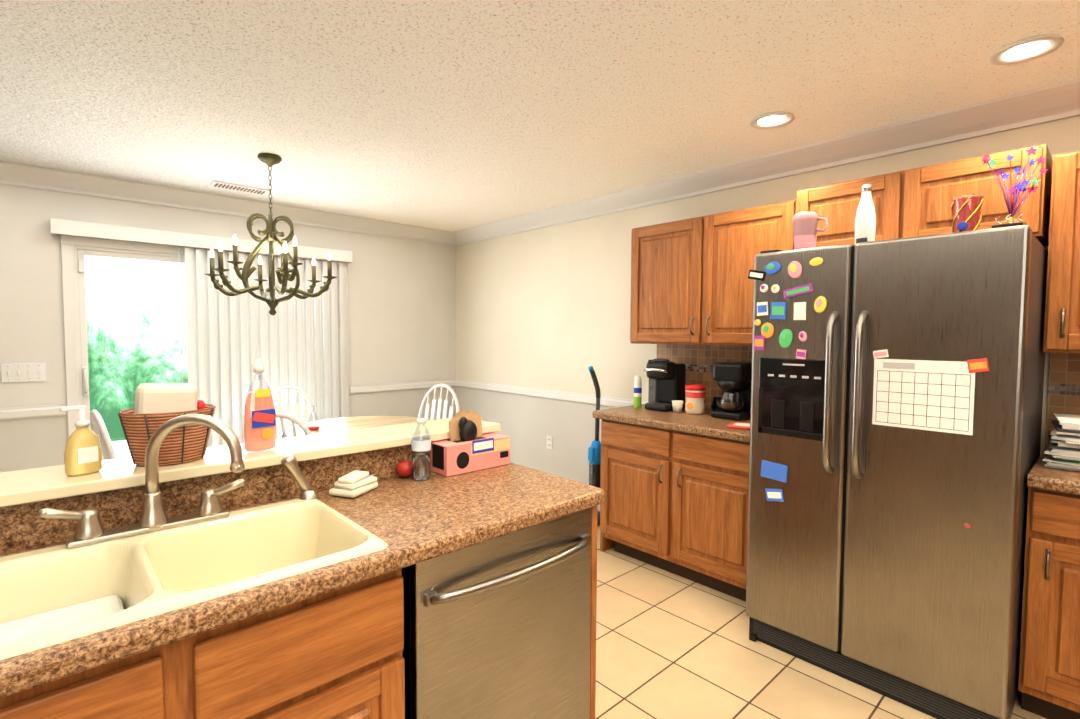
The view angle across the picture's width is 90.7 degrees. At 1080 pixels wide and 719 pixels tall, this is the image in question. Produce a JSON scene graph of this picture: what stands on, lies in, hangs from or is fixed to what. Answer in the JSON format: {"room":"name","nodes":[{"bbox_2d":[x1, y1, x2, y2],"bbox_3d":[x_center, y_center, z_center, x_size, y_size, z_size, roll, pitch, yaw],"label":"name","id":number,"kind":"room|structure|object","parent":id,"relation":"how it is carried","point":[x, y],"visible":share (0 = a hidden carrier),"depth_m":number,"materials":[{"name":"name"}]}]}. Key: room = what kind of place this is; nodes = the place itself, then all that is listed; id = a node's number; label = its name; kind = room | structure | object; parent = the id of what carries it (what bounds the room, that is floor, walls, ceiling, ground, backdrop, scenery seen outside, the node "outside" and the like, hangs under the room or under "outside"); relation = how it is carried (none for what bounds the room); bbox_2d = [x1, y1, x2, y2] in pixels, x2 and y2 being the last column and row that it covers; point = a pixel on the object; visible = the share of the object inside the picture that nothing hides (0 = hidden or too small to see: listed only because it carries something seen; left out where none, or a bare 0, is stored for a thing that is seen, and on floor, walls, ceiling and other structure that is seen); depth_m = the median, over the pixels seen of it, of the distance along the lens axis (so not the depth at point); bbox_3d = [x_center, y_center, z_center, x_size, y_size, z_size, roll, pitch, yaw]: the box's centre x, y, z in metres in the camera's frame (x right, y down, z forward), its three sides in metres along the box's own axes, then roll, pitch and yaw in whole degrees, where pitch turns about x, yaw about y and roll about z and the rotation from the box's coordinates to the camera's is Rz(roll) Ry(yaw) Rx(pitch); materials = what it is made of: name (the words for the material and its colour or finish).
{"room":"kitchen","nodes":[
{"label":"kitchen","id":0,"kind":"room"},
{"bbox_2d":[0,184,455,472],"bbox_3d":[-3.273,-0.009,3.559,6.600,2.440,0.120,-2,4,-43],"label":"wall","id":1,"kind":"structure","parent":0,"point":[402,307],"depth_m":4.11,"materials":[{"name":"paint"}]},
{"bbox_2d":[1,363,46,382],"bbox_3d":[-3.318,0.084,3.429,0.208,0.121,0.016,-2,4,-43],"label":"switch plate","id":2,"kind":"object","parent":1,"relation":"attached to","point":[22,372],"visible":1,"depth_m":3.42,"materials":[{"name":"white plastic"}]},
{"bbox_2d":[50,218,351,262],"bbox_3d":[-2.439,-0.887,4.120,1.983,0.095,0.113,-2,4,-43],"label":"valance","id":3,"kind":"object","parent":1,"relation":"attached to","point":[84,229],"visible":1,"depth_m":3.85,"materials":[{"name":"white paint"}]},
{"bbox_2d":[178,247,348,446],"bbox_3d":[-2.194,0.132,4.389,1.268,2.019,0.041,-2,4,-43],"label":"vertical blind slats","id":4,"kind":"object","parent":3,"relation":"hanging from","point":[231,340],"visible":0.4,"depth_m":4.31,"materials":[{"name":"white plastic"}]},
{"bbox_2d":[73,245,340,457],"bbox_3d":[-2.485,0.194,4.254,1.813,1.976,0.143,-2,4,-43],"label":"sliding glass door","id":5,"kind":"structure","parent":1,"relation":"attached to","point":[79,252],"depth_m":3.72,"materials":[{"name":"white paint"}]},
{"bbox_2d":[0,160,451,437],"bbox_3d":[-3.196,-0.004,3.476,6.120,2.438,0.105,-2,4,-43],"label":"trim","id":6,"kind":"structure","parent":1,"relation":"attached to","point":[16,174],"depth_m":3.76,"materials":[{"name":"white"}]},
{"bbox_2d":[0,0,1079,231],"bbox_3d":[-0.777,-1.133,0.800,6.600,0.100,7.467,-2,4,-43],"label":"ceiling","id":7,"kind":"structure","parent":0,"point":[450,114],"depth_m":2.24,"materials":[{"name":"white paint"}]},
{"bbox_2d":[209,180,269,194],"bbox_3d":[-2.149,-1.228,3.822,0.360,0.018,0.130,-2,4,-43],"label":"ceiling vent","id":8,"kind":"object","parent":7,"relation":"in","point":[226,185],"visible":0.96,"depth_m":3.79,"materials":[{"name":"white metal"}]},
{"bbox_2d":[204,153,336,315],"bbox_3d":[-1.602,-0.732,3.177,0.678,0.939,0.740,-2,4,-43],"label":"chandelier","id":9,"kind":"object","parent":7,"relation":"hanging from","point":[271,232],"visible":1,"depth_m":3.14,"materials":[{"name":"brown metal"}]},
{"bbox_2d":[750,111,794,128],"bbox_3d":[1.119,-1.154,2.573,0.200,0.010,0.200,-2,4,-43],"label":"recessed light","id":10,"kind":"object","parent":7,"relation":"in","point":[772,120],"visible":0.98,"depth_m":2.57,"materials":[{"name":"white paint"}]},
{"bbox_2d":[990,34,1063,64],"bbox_3d":[1.758,-1.119,1.930,0.200,0.010,0.200,-2,4,-43],"label":"recessed light","id":11,"kind":"object","parent":7,"relation":"in","point":[1026,49],"visible":1,"depth_m":1.93,"materials":[{"name":"white paint"}]},
{"bbox_2d":[456,115,1079,484],"bbox_3d":[1.599,0.041,3.056,0.120,2.440,7.227,-2,4,-43],"label":"wall","id":12,"kind":"structure","parent":0,"point":[547,308],"depth_m":4.42,"materials":[{"name":"paint"}]},
{"bbox_2d":[547,435,551,448],"bbox_3d":[0.081,0.720,4.636,0.010,0.115,0.070,-2,4,-43],"label":"electrical outlet plate","id":13,"kind":"object","parent":12,"relation":"attached to","point":[549,442],"visible":1,"depth_m":4.63,"materials":[{"name":"white plastic"}]},
{"bbox_2d":[630,219,687,347],"bbox_3d":[0.920,-0.481,3.436,0.327,0.762,0.600,-2,4,-43],"label":"upper cabinet","id":14,"kind":"object","parent":12,"relation":"attached to","point":[659,252],"depth_m":3.37,"materials":[{"name":"brown wood"}]},
{"bbox_2d":[688,201,791,347],"bbox_3d":[1.233,-0.463,3.096,0.327,0.762,0.600,-2,4,-43],"label":"upper cabinet","id":15,"kind":"object","parent":12,"relation":"attached to","point":[723,247],"depth_m":3.04,"materials":[{"name":"brown wood"}]},
{"bbox_2d":[452,78,1079,510],"bbox_3d":[1.516,0.044,2.979,0.106,2.438,7.227,-2,4,-43],"label":"trim","id":16,"kind":"structure","parent":12,"relation":"attached to","point":[1052,102],"depth_m":2.97,"materials":[{"name":"white"}]},
{"bbox_2d":[788,175,879,249],"bbox_3d":[1.612,-0.685,2.653,0.357,0.350,0.533,-2,4,-43],"label":"upper cabinet","id":17,"kind":"object","parent":12,"relation":"attached to","point":[838,203],"depth_m":2.59,"materials":[{"name":"brown wood"}]},
{"bbox_2d":[876,144,1051,245],"bbox_3d":[1.882,-0.670,2.361,0.357,0.350,0.534,-2,4,-43],"label":"upper cabinet","id":18,"kind":"object","parent":12,"relation":"attached to","point":[915,202],"depth_m":2.24,"materials":[{"name":"brown wood"}]},
{"bbox_2d":[1043,150,1079,355],"bbox_3d":[2.283,-0.402,1.959,0.327,0.762,0.586,-2,4,-43],"label":"upper cabinet","id":19,"kind":"object","parent":12,"relation":"attached to","point":[1062,306],"depth_m":2.03,"materials":[{"name":"brown wood"}]},
{"bbox_2d":[595,510,1046,718],"bbox_3d":[-0.790,1.404,0.924,6.600,0.100,7.467,-2,4,-43],"label":"floor","id":20,"kind":"structure","parent":0,"point":[669,645],"depth_m":2.25,"materials":[{"name":"tile"}]},
{"bbox_2d":[90,410,115,459],"bbox_3d":[-2.253,0.753,3.085,0.437,0.980,0.505,3,4,42],"label":"chair","id":21,"kind":"object","parent":20,"relation":"on","point":[99,429],"visible":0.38,"depth_m":2.83,"materials":[{"name":"white paint"}]},
{"bbox_2d":[0,454,423,718],"bbox_3d":[-0.891,0.830,1.173,1.002,1.020,0.661,-2,4,-43],"label":"base cabinet","id":22,"kind":"object","parent":20,"relation":"on","point":[232,579],"depth_m":1.14,"materials":[{"name":"brown wood"}]},
{"bbox_2d":[0,418,499,501],"bbox_3d":[-1.512,0.310,0.998,3.463,0.030,0.253,-2,4,-43],"label":"countertop","id":23,"kind":"structure","parent":22,"relation":"on","point":[27,483],"depth_m":1.49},
{"bbox_2d":[60,405,101,475],"bbox_3d":[-1.126,0.197,1.310,0.076,0.168,0.052,-2,4,-43],"label":"soap dispenser","id":24,"kind":"object","parent":23,"relation":"on","point":[83,453],"visible":1,"depth_m":1.30,"materials":[{"name":"yellow plastic"}]},
{"bbox_2d":[118,404,215,465],"bbox_3d":[-1.006,0.204,1.450,0.222,0.142,0.192,-2,4,-43],"label":"wicker basket","id":25,"kind":"object","parent":23,"relation":"on","point":[185,444],"visible":0.79,"depth_m":1.39,"materials":[{"name":"brown wicker"}]},
{"bbox_2d":[134,383,205,413],"bbox_3d":[-1.003,0.140,1.449,0.165,0.157,0.084,-2,4,-43],"label":"towel","id":26,"kind":"object","parent":25,"relation":"in","point":[162,397],"visible":0.56,"depth_m":1.41,"materials":[{"name":"white fabric"}]},
{"bbox_2d":[144,414,247,497],"bbox_3d":[-0.902,0.267,1.241,0.383,0.269,0.157,-2,4,-43],"label":"faucet","id":27,"kind":"object","parent":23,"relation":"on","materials":[{"name":"silver metal"}]},
{"bbox_2d":[242,358,276,452],"bbox_3d":[-0.827,0.133,1.574,0.097,0.274,0.060,-2,4,-43],"label":"dish soap bottle","id":28,"kind":"object","parent":23,"relation":"on","point":[259,424],"visible":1,"depth_m":1.56,"materials":[{"name":"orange plastic"}]},
{"bbox_2d":[411,418,430,480],"bbox_3d":[-0.398,0.300,1.787,0.064,0.204,0.064,-2,4,-43],"label":"water bottle","id":29,"kind":"object","parent":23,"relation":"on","point":[421,465],"visible":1,"depth_m":1.77,"materials":[{"name":"clear plastic"}]},
{"bbox_2d":[430,409,509,476],"bbox_3d":[-0.251,0.288,1.946,0.281,0.213,0.114,-2,4,-43],"label":"box","id":30,"kind":"object","parent":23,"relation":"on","point":[467,446],"visible":0.98,"depth_m":1.90,"materials":[{"name":"pink"}]},
{"bbox_2d":[271,386,316,429],"bbox_3d":[-1.845,0.707,4.070,0.437,0.980,0.505,-2,4,-43],"label":"chair","id":31,"kind":"object","parent":20,"relation":"on","point":[296,407],"visible":0.15,"depth_m":4.24,"materials":[{"name":"white paint"}]},
{"bbox_2d":[275,413,312,438],"bbox_3d":[-1.326,0.758,3.070,0.437,0.980,0.505,1,3,10],"label":"chair","id":32,"kind":"object","parent":20,"relation":"on","point":[300,424],"visible":0.12,"depth_m":2.80,"materials":[{"name":"white paint"}]},
{"bbox_2d":[280,416,429,437],"bbox_3d":[-1.216,0.840,3.696,1.040,0.747,1.040,-2,4,-43],"label":"dining table","id":33,"kind":"object","parent":20,"relation":"on","point":[341,424],"visible":0.08,"depth_m":3.83,"materials":[{"name":"brown wood"}]},
{"bbox_2d":[306,405,319,430],"bbox_3d":[-1.516,0.387,3.559,0.090,0.165,0.090,-2,4,-43],"label":"oil cruet","id":34,"kind":"object","parent":33,"relation":"on","point":[312,428],"visible":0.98,"depth_m":3.55,"materials":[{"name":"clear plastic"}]},
{"bbox_2d":[418,384,459,419],"bbox_3d":[-0.927,0.702,4.274,0.437,0.980,0.505,2,3,26],"label":"chair","id":35,"kind":"object","parent":20,"relation":"on","point":[449,388],"visible":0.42,"depth_m":4.44,"materials":[{"name":"white paint"}]},
{"bbox_2d":[336,426,604,718],"bbox_3d":[-0.307,0.807,1.711,0.752,1.020,0.661,-2,4,-43],"label":"countertop","id":36,"kind":"structure","parent":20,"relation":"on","point":[461,511],"depth_m":1.64,"materials":[{"name":"brown stone"}]},
{"bbox_2d":[329,470,377,497],"bbox_3d":[-0.572,0.377,1.641,0.096,0.059,0.127,1,3,19],"label":"cloth","id":37,"kind":"object","parent":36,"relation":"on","point":[355,483],"visible":1,"depth_m":1.60,"materials":[{"name":"beige fabric"}]},
{"bbox_2d":[396,457,412,476],"bbox_3d":[-0.457,0.364,1.805,0.060,0.068,0.062,-2,4,-43],"label":"apple","id":38,"kind":"object","parent":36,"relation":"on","point":[404,468],"visible":0.85,"depth_m":1.78,"materials":[{"name":"red food"}]},
{"bbox_2d":[409,507,591,718],"bbox_3d":[-0.229,0.889,1.661,0.620,0.862,0.607,-2,4,-43],"label":"dishwasher","id":39,"kind":"object","parent":20,"relation":"on","point":[500,627],"visible":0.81,"depth_m":1.45,"materials":[{"name":"grey metal"}]},
{"bbox_2d":[588,366,600,525],"bbox_3d":[0.385,0.629,3.991,0.226,1.163,0.270,-2,4,-43],"label":"stick vacuum","id":40,"kind":"object","parent":20,"relation":"on","point":[594,453],"visible":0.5,"depth_m":3.99,"materials":[{"name":"blue"}]},
{"bbox_2d":[596,416,655,566],"bbox_3d":[0.808,0.806,3.399,0.617,0.870,0.604,-2,4,-43],"label":"base cabinet","id":41,"kind":"object","parent":20,"relation":"on","point":[628,447],"depth_m":3.24,"materials":[{"name":"brown wood"}]},
{"bbox_2d":[656,424,749,601],"bbox_3d":[1.119,0.824,3.062,0.617,0.870,0.604,-2,4,-43],"label":"base cabinet","id":42,"kind":"object","parent":20,"relation":"on","point":[674,486],"depth_m":2.88,"materials":[{"name":"brown wood"}]},
{"bbox_2d":[596,404,749,439],"bbox_3d":[0.959,0.360,3.216,0.617,0.040,1.083,-2,4,-43],"label":"countertop","id":43,"kind":"structure","parent":42,"relation":"on","point":[704,422],"depth_m":3.11,"materials":[{"name":"brown stone"}]},
{"bbox_2d":[634,376,641,407],"bbox_3d":[0.651,0.214,3.554,0.053,0.214,0.053,-2,4,-43],"label":"can","id":44,"kind":"object","parent":43,"relation":"on","point":[637,391],"visible":1,"depth_m":3.53,"materials":[{"name":"green"}]},
{"bbox_2d":[644,358,685,411],"bbox_3d":[0.793,0.157,3.504,0.259,0.334,0.236,-2,4,-43],"label":"brewer","id":45,"kind":"object","parent":43,"relation":"on","point":[668,376],"visible":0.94,"depth_m":3.45,"materials":[{"name":"black plastic"}]},
{"bbox_2d":[672,400,682,411],"bbox_3d":[0.869,0.296,3.372,0.072,0.070,0.071,-2,4,-43],"label":"cup","id":46,"kind":"object","parent":43,"relation":"on","point":[677,405],"visible":1,"depth_m":3.35,"materials":[{"name":"beige ceramic"}]},
{"bbox_2d":[685,384,705,413],"bbox_3d":[0.967,0.246,3.323,0.126,0.176,0.125,-2,4,-43],"label":"canister","id":47,"kind":"object","parent":43,"relation":"on","point":[695,398],"visible":1,"depth_m":3.27,"materials":[{"name":"beige"}]},
{"bbox_2d":[711,397,722,409],"bbox_3d":[1.101,0.286,3.304,0.101,0.100,0.072,-2,4,-43],"label":"mug","id":48,"kind":"object","parent":43,"relation":"on","point":[715,404],"visible":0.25,"depth_m":3.29,"materials":[{"name":"black"}]},
{"bbox_2d":[711,362,751,420],"bbox_3d":[1.152,0.180,3.157,0.238,0.325,0.190,-2,4,-43],"label":"drip coffee maker","id":49,"kind":"object","parent":43,"relation":"on","point":[733,379],"visible":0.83,"depth_m":3.09,"materials":[{"name":"black plastic"}]},
{"bbox_2d":[727,422,749,429],"bbox_3d":[1.084,0.352,2.831,0.150,0.013,0.150,2,3,30],"label":"pot holder","id":50,"kind":"object","parent":43,"relation":"on","point":[738,425],"visible":0.58,"depth_m":2.80,"materials":[{"name":"red fabric"}]},
{"bbox_2d":[746,222,1047,718],"bbox_3d":[1.521,0.409,2.343,0.882,1.773,0.935,-2,4,-43],"label":"refrigerator","id":51,"kind":"object","parent":20,"relation":"on","point":[897,385],"visible":1,"depth_m":2.00,"materials":[{"name":"grey metal"}]},
{"bbox_2d":[793,211,828,249],"bbox_3d":[1.186,-0.551,2.338,0.104,0.188,0.148,-2,4,-43],"label":"mug","id":52,"kind":"object","parent":51,"relation":"on","point":[805,225],"visible":0.77,"depth_m":2.31,"materials":[{"name":"pink ceramic"}]},
{"bbox_2d":[854,184,875,245],"bbox_3d":[1.333,-0.581,2.184,0.075,0.265,0.074,-2,4,-43],"label":"bottle","id":53,"kind":"object","parent":51,"relation":"on","point":[865,224],"visible":0.79,"depth_m":2.16,"materials":[{"name":"white glass"}]},
{"bbox_2d":[951,194,983,232],"bbox_3d":[1.569,-0.516,1.961,0.096,0.158,0.097,-2,4,-43],"label":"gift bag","id":54,"kind":"object","parent":51,"relation":"on","point":[966,213],"visible":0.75,"depth_m":1.93,"materials":[{"name":"red paper"}]},
{"bbox_2d":[982,147,1047,224],"bbox_3d":[1.710,-0.590,1.928,0.149,0.310,0.182,-2,4,-43],"label":"star","id":55,"kind":"object","parent":51,"relation":"on","point":[1013,211],"visible":0.79,"depth_m":1.91,"materials":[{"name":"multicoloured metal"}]},
{"bbox_2d":[1018,478,1079,718],"bbox_3d":[2.171,0.885,1.921,0.617,0.870,0.590,-2,4,-43],"label":"base cabinet","id":56,"kind":"object","parent":20,"relation":"on","point":[1049,668],"depth_m":1.88,"materials":[{"name":"brown wood"}]},
{"bbox_2d":[1028,448,1079,487],"bbox_3d":[2.500,0.449,1.545,0.617,0.040,1.555,-2,4,-43],"label":"countertop","id":57,"kind":"structure","parent":56,"relation":"on","point":[1042,475],"depth_m":1.88,"materials":[{"name":"brown stone"}]},
{"bbox_2d":[1043,413,1079,471],"bbox_3d":[2.109,0.318,1.987,0.370,0.174,0.324,-2,4,-43],"label":"paper stack","id":58,"kind":"object","parent":57,"relation":"on","point":[1063,451],"visible":1,"depth_m":1.96,"materials":[{"name":"white paper"}]},
{"label":"outside","id":59,"kind":"structure","parent":0,"visible":0},
{"bbox_2d":[84,255,329,457],"bbox_3d":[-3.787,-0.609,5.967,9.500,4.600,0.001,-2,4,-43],"label":"view","id":60,"kind":"structure","parent":59,"point":[139,311],"depth_m":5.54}
]}

